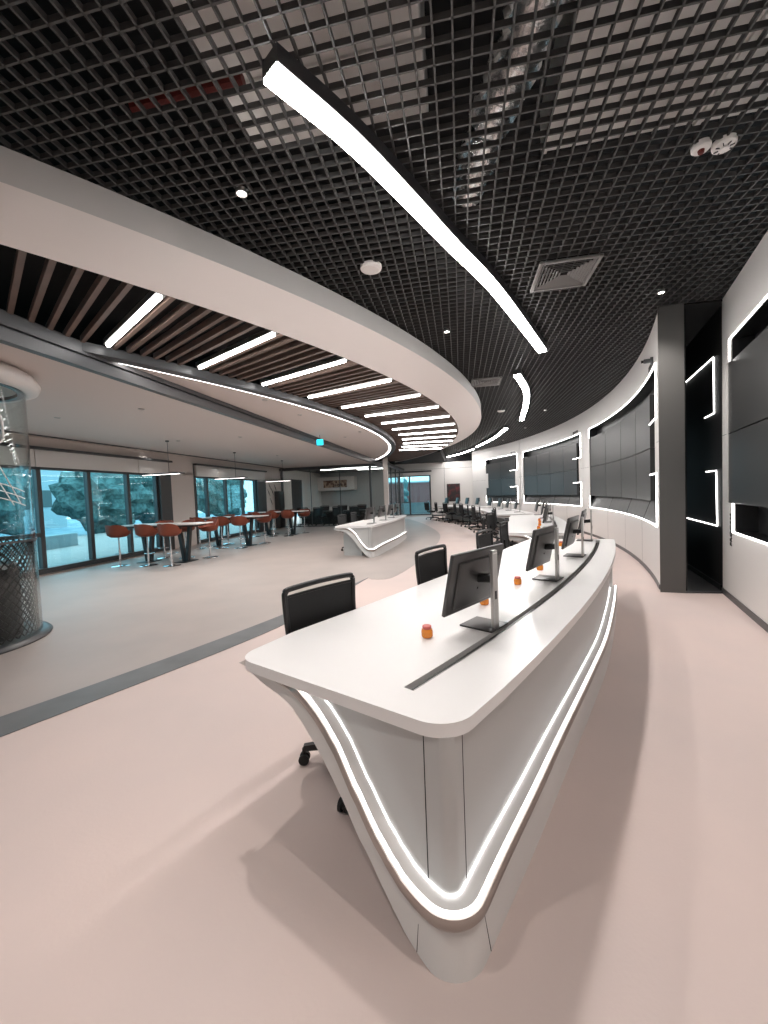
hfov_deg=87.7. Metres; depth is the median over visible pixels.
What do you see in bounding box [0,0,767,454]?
ceiling
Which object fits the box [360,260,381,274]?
ceiling speaker
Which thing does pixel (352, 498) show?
wall
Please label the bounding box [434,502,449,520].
office chair
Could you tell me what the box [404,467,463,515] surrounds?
trim
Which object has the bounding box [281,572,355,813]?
office chair
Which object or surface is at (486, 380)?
ceiling vent
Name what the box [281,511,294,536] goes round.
bar stool
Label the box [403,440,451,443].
linear light
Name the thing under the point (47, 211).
ceiling
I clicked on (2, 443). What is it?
trim
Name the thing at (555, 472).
video wall
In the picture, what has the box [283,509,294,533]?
bar stool
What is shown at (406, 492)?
tree
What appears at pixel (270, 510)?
bar stool
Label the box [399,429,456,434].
linear light
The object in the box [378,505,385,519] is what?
monitor
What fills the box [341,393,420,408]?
linear light
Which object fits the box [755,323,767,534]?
wall
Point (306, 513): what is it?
bar stool
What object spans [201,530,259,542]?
window sill
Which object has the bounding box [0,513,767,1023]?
floor
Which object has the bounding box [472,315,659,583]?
wall
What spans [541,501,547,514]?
monitor
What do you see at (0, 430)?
trim
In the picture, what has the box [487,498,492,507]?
monitor
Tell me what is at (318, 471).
ceiling
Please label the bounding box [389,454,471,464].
trim
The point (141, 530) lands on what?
bar stool
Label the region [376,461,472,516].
wall
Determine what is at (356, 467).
linear light
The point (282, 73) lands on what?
light
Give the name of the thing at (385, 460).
column
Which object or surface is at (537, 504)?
monitor
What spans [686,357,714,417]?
light
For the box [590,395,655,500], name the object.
video wall
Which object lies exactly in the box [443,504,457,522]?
office chair
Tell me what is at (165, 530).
bar stool
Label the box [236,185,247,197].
recessed light
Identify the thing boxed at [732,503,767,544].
light
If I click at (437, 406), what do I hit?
linear light
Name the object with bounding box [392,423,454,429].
linear light
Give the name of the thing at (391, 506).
monitor
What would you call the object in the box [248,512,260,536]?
bar stool
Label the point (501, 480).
screen
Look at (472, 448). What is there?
light
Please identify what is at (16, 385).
column
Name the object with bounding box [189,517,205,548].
bar stool
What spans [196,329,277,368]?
linear light
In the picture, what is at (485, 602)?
candle jar
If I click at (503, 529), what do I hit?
office chair
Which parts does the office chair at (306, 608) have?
backrest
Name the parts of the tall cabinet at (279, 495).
door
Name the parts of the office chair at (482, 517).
backrest, seat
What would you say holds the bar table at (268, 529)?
on the floor
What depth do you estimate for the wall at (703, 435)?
6.20 m
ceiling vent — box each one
[471,376,501,386]
[530,252,603,292]
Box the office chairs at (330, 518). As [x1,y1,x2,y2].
[302,509,365,524]
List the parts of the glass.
glass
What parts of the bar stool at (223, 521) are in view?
seat, post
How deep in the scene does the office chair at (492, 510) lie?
10.41 m
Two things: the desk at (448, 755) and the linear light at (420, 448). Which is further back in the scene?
the linear light at (420, 448)
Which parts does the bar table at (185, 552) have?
leg, foot plate, leg, foot plate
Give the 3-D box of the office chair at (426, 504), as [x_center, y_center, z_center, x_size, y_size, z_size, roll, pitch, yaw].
[2.826,-0.085,23.233,0.820,1.021,0.802,-3,3,-21]
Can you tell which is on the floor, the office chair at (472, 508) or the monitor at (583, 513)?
the office chair at (472, 508)
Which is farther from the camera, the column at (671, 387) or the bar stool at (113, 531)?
the bar stool at (113, 531)
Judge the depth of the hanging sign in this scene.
11.60 m
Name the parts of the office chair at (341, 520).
backrest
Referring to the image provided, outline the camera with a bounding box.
[641,357,652,363]
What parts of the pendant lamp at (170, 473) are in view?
lamp shade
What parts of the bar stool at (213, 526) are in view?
seat, post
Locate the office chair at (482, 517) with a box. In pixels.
[481,516,515,545]
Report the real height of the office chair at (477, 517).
1.021 m
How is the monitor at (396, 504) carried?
on the desk at (359, 537)
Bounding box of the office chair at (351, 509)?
[349,506,362,520]
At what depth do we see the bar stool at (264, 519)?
14.03 m
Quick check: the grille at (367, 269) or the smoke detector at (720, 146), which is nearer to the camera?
the smoke detector at (720, 146)
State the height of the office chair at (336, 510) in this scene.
1.021 m
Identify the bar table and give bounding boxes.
[121,522,212,562]
[202,515,268,546]
[258,510,308,535]
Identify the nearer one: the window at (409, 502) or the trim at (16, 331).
the trim at (16, 331)
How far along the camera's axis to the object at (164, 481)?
13.08 m
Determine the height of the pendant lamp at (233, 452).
0.872 m
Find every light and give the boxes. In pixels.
[103,291,165,346]
[119,363,390,459]
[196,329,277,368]
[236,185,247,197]
[260,356,347,385]
[262,42,546,352]
[306,378,392,397]
[320,467,365,469]
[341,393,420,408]
[364,405,438,416]
[380,415,449,423]
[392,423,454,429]
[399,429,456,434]
[399,448,441,449]
[402,435,455,439]
[402,444,447,446]
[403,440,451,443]
[447,447,473,456]
[475,426,507,446]
[485,453,517,502]
[513,369,529,420]
[522,433,581,506]
[588,362,655,437]
[590,473,657,526]
[657,289,665,294]
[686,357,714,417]
[687,470,717,525]
[728,294,767,360]
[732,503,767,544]
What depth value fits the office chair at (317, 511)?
21.31 m
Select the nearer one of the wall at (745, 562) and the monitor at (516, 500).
the wall at (745, 562)
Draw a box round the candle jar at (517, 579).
[514,576,521,584]
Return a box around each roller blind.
[0,446,168,473]
[196,465,264,479]
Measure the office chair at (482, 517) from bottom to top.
1.021 m
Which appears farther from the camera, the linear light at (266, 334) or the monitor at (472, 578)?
the linear light at (266, 334)
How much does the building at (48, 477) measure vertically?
6.000 m
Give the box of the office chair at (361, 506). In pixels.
[357,504,366,511]
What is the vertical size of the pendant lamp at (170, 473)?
0.872 m
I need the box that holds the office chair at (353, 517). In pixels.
[350,512,356,522]
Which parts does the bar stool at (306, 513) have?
seat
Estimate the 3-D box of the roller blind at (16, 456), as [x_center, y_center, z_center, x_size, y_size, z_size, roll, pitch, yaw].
[-8.229,-1.109,6.909,0.012,0.390,12.576,-2,2,11]
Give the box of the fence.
[404,501,429,513]
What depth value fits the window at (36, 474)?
10.34 m
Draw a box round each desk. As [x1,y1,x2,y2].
[239,539,616,983]
[334,515,406,557]
[437,505,491,522]
[475,507,533,525]
[497,514,565,541]
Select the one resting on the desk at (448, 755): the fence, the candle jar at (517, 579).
the candle jar at (517, 579)
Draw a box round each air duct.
[170,0,428,148]
[540,0,767,153]
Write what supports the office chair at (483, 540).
on the floor
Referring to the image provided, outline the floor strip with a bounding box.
[0,578,366,736]
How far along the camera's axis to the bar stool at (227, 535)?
14.31 m
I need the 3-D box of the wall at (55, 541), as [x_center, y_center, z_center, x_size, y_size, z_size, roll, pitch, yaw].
[-12.501,1.401,11.618,0.400,0.750,9.000,-2,2,0]
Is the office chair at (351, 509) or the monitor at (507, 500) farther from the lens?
the office chair at (351, 509)
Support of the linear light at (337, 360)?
attached to the ceiling at (47, 211)
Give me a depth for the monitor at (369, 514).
10.67 m
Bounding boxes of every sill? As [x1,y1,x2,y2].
[20,549,162,578]
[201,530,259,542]
[487,495,517,501]
[525,495,580,505]
[591,496,655,523]
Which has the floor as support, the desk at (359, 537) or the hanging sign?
the desk at (359, 537)
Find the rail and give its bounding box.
[403,470,431,472]
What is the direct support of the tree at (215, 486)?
on the terrace
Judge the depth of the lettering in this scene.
5.10 m
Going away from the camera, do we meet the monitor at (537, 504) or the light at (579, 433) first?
the monitor at (537, 504)
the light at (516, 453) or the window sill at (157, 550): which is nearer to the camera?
the window sill at (157, 550)
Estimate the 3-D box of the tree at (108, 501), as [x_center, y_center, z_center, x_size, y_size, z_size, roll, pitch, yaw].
[-16.781,-0.988,24.077,4.688,4.794,4.661,-2,2,0]
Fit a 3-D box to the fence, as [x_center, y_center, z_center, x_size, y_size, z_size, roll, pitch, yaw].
[3.383,-0.255,30.461,4.500,1.200,0.116,-2,2,11]
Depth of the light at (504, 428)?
17.37 m
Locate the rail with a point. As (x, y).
(424, 470)
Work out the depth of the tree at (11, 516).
20.24 m
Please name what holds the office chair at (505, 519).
on the floor
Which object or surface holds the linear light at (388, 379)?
attached to the ceiling at (47, 211)
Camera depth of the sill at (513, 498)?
21.50 m
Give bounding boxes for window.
[0,465,162,575]
[195,476,259,540]
[291,479,302,510]
[403,475,431,515]
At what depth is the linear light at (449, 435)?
13.45 m
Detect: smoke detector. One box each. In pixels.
[690,137,711,155]
[711,132,737,155]
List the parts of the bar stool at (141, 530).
seat, post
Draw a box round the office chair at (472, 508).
[471,505,495,532]
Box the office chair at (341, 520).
[337,514,346,550]
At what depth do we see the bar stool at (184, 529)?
11.07 m
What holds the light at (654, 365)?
attached to the wall at (641, 538)
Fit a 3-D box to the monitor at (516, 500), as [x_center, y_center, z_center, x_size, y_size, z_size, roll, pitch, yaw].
[4.428,-0.211,13.320,0.200,0.434,0.540,-2,3,12]
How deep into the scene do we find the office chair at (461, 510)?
17.41 m
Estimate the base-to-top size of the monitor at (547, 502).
0.434 m
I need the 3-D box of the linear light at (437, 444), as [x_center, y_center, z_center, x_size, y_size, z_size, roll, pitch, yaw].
[1.598,-2.628,15.730,1.802,0.092,0.086,-2,2,4]
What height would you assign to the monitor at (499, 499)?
0.434 m
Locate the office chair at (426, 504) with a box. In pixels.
[424,502,438,519]
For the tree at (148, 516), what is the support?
on the terrace
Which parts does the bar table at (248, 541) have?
leg, leg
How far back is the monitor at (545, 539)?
3.22 m
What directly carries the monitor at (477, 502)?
on the desk at (450, 507)
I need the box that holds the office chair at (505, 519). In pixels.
[493,507,513,541]
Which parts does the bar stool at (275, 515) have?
seat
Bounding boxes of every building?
[23,469,66,529]
[407,481,429,502]
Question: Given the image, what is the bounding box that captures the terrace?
[0,511,298,536]
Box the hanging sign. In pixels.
[317,435,322,444]
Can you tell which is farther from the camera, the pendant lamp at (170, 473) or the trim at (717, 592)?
the pendant lamp at (170, 473)
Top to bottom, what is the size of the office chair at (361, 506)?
1.021 m
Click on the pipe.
(225, 83)
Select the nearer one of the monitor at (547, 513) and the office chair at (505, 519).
the monitor at (547, 513)
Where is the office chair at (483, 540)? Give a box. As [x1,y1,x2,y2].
[476,528,492,548]
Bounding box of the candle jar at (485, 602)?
[480,599,488,604]
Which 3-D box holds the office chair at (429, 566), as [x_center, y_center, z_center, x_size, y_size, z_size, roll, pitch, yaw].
[0.784,0.835,3.631,0.774,1.021,0.843,-5,3,-43]
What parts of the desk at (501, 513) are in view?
panel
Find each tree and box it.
[0,468,33,534]
[48,472,152,533]
[134,476,154,523]
[196,478,246,516]
[403,478,408,501]
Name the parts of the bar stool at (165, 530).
seat, post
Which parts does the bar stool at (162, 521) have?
seat, post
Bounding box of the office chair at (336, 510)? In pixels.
[332,506,345,524]
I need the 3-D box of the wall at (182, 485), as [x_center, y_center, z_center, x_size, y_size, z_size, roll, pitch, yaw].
[-7.165,-0.434,13.315,0.250,3.450,29.900,-2,2,11]
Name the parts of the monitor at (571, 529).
arm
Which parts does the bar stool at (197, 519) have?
seat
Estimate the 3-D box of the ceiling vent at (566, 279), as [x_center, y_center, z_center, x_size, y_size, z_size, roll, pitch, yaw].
[2.026,-2.691,4.503,0.630,0.062,0.630,-2,2,11]
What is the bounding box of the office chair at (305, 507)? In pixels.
[297,507,311,525]
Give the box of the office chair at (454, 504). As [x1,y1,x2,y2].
[453,503,470,524]
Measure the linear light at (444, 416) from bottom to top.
0.092 m
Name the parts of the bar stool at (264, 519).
seat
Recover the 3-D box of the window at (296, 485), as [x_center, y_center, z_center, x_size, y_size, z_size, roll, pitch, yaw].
[-5.105,-0.986,23.494,0.040,1.820,1.500,-2,2,11]
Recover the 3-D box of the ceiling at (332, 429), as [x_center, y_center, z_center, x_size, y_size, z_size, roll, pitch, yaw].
[-0.985,-2.340,12.500,1.836,0.060,15.599,-2,2,11]
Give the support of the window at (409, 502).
in the wall at (452, 472)
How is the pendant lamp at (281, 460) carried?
hanging from the ceiling at (91, 407)
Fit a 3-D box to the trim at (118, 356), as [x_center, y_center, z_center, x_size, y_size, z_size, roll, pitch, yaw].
[-1.926,-2.317,12.959,4.275,0.110,22.742,-2,2,10]
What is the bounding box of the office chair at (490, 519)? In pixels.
[486,512,499,538]
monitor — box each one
[364,507,374,523]
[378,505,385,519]
[387,504,394,517]
[394,503,398,515]
[442,543,507,632]
[475,498,480,506]
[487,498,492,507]
[497,498,502,508]
[505,499,510,510]
[514,499,519,511]
[526,524,563,581]
[534,500,540,514]
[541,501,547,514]
[542,502,551,521]
[543,504,553,524]
[561,515,585,556]
[576,509,592,540]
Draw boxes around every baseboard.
[584,531,659,588]
[687,563,721,589]
[722,587,767,632]
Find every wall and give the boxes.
[0,432,321,577]
[0,533,77,557]
[320,470,392,516]
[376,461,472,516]
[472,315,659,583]
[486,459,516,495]
[489,309,686,590]
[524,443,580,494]
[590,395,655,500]
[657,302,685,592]
[686,305,722,586]
[722,230,767,623]
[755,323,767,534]
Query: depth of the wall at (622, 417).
10.51 m
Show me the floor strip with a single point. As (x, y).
(20, 719)
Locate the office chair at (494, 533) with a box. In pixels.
[479,506,498,535]
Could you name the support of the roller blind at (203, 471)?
attached to the wall at (182, 485)
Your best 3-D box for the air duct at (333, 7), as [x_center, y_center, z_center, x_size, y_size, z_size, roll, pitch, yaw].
[-0.533,-3.182,2.387,1.490,0.390,1.800,-2,2,11]
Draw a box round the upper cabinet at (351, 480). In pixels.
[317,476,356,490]
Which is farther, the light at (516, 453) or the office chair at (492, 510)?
the light at (516, 453)
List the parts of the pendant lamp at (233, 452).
lamp shade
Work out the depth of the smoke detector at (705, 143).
2.87 m
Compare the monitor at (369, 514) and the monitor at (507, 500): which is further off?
the monitor at (507, 500)
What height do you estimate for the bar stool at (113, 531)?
1.049 m
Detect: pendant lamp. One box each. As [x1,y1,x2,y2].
[140,440,184,475]
[213,452,247,478]
[265,460,291,481]
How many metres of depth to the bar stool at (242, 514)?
14.33 m
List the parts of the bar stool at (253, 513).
seat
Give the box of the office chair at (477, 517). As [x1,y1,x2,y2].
[467,504,486,529]
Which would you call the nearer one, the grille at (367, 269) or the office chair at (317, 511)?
the grille at (367, 269)
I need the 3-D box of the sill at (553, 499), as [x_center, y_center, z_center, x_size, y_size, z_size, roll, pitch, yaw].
[6.867,-0.504,16.346,0.322,0.340,5.931,-2,2,1]
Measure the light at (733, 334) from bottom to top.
0.278 m
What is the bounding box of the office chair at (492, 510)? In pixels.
[492,510,518,543]
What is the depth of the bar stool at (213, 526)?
10.94 m
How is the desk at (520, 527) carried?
on the floor
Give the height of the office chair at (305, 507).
1.021 m
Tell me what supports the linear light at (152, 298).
attached to the ceiling at (47, 211)
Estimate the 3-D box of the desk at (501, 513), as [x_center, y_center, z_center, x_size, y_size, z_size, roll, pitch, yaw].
[4.360,0.327,15.021,1.301,0.781,5.420,-2,2,5]
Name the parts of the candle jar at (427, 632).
lid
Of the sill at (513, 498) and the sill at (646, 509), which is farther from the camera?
the sill at (513, 498)
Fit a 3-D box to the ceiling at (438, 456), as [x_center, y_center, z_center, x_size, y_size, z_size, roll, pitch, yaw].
[1.756,-3.264,23.146,3.280,0.420,6.600,-2,2,11]
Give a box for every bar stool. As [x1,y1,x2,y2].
[105,525,130,566]
[134,524,157,566]
[155,520,173,558]
[157,524,181,566]
[179,519,194,558]
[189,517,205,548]
[198,519,218,558]
[212,516,229,548]
[223,514,234,543]
[230,516,248,548]
[240,514,252,543]
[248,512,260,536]
[256,513,271,543]
[266,511,278,536]
[270,510,279,533]
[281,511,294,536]
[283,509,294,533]
[298,509,309,532]
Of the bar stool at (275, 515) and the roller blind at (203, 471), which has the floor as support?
the bar stool at (275, 515)
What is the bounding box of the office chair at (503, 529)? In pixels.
[499,521,509,549]
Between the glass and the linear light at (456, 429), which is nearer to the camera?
the linear light at (456, 429)
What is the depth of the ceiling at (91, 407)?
7.91 m
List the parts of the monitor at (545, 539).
arm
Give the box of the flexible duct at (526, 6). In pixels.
[450,0,565,206]
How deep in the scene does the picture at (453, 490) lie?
26.11 m
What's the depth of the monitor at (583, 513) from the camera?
5.51 m
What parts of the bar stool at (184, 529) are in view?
seat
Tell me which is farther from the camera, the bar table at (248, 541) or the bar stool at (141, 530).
the bar table at (248, 541)
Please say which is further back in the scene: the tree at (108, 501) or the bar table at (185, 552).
the tree at (108, 501)
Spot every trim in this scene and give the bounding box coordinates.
[0,309,374,463]
[0,430,284,468]
[0,442,266,544]
[82,342,395,461]
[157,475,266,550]
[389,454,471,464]
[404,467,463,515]
[686,591,722,593]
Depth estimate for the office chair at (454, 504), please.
18.98 m
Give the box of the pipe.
[128,74,245,112]
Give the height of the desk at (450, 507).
0.781 m
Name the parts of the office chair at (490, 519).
backrest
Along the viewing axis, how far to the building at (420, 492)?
41.47 m
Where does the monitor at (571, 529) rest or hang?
on the desk at (448, 755)
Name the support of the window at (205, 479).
in the wall at (182, 485)
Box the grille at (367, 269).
[363,265,378,274]
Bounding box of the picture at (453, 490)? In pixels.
[447,483,459,500]
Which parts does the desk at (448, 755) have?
panel, corner panel, slot trim, panel, panel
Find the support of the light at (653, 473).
attached to the video wall at (622, 456)
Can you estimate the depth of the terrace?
32.88 m
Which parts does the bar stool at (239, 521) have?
seat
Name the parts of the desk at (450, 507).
panel, panel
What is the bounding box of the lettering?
[730,513,731,545]
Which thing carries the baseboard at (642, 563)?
attached to the wall at (641, 538)
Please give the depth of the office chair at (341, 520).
11.47 m
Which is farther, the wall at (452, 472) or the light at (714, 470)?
the wall at (452, 472)
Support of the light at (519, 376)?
attached to the ceiling at (589, 353)
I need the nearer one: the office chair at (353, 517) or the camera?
the camera
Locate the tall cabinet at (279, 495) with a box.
[274,491,285,527]
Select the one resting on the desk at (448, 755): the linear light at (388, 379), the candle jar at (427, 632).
the candle jar at (427, 632)
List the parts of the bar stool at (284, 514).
seat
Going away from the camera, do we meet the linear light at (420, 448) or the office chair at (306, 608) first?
the office chair at (306, 608)
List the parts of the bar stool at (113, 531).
seat, post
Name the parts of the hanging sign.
panel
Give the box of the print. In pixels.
[323,480,346,487]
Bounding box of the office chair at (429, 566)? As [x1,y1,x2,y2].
[415,544,447,584]
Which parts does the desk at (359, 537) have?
support panel, panel, corner panel, panel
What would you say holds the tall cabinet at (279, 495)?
on the floor
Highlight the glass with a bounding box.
[279,463,404,526]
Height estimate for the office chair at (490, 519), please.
1.021 m
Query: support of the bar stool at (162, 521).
on the floor
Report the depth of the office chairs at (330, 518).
22.35 m
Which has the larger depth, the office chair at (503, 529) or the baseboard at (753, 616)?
the office chair at (503, 529)
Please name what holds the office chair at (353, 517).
on the floor
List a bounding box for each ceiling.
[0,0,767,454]
[0,145,480,461]
[0,343,368,467]
[131,366,388,458]
[280,462,403,473]
[388,449,444,464]
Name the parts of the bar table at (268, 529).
leg, leg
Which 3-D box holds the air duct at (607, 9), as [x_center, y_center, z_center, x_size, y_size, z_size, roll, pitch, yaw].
[2.428,-3.352,2.478,2.440,0.390,1.740,-2,2,11]
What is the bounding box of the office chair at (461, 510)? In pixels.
[459,504,476,526]
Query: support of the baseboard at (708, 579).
attached to the wall at (703, 435)
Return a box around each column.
[0,361,52,654]
[383,457,389,515]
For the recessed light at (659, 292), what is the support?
in the ceiling at (589, 353)
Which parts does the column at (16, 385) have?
glass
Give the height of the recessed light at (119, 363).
0.013 m
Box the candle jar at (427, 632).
[421,624,432,637]
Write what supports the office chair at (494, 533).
on the floor
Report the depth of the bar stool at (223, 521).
12.89 m
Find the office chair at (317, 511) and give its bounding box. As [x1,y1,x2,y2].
[313,507,329,525]

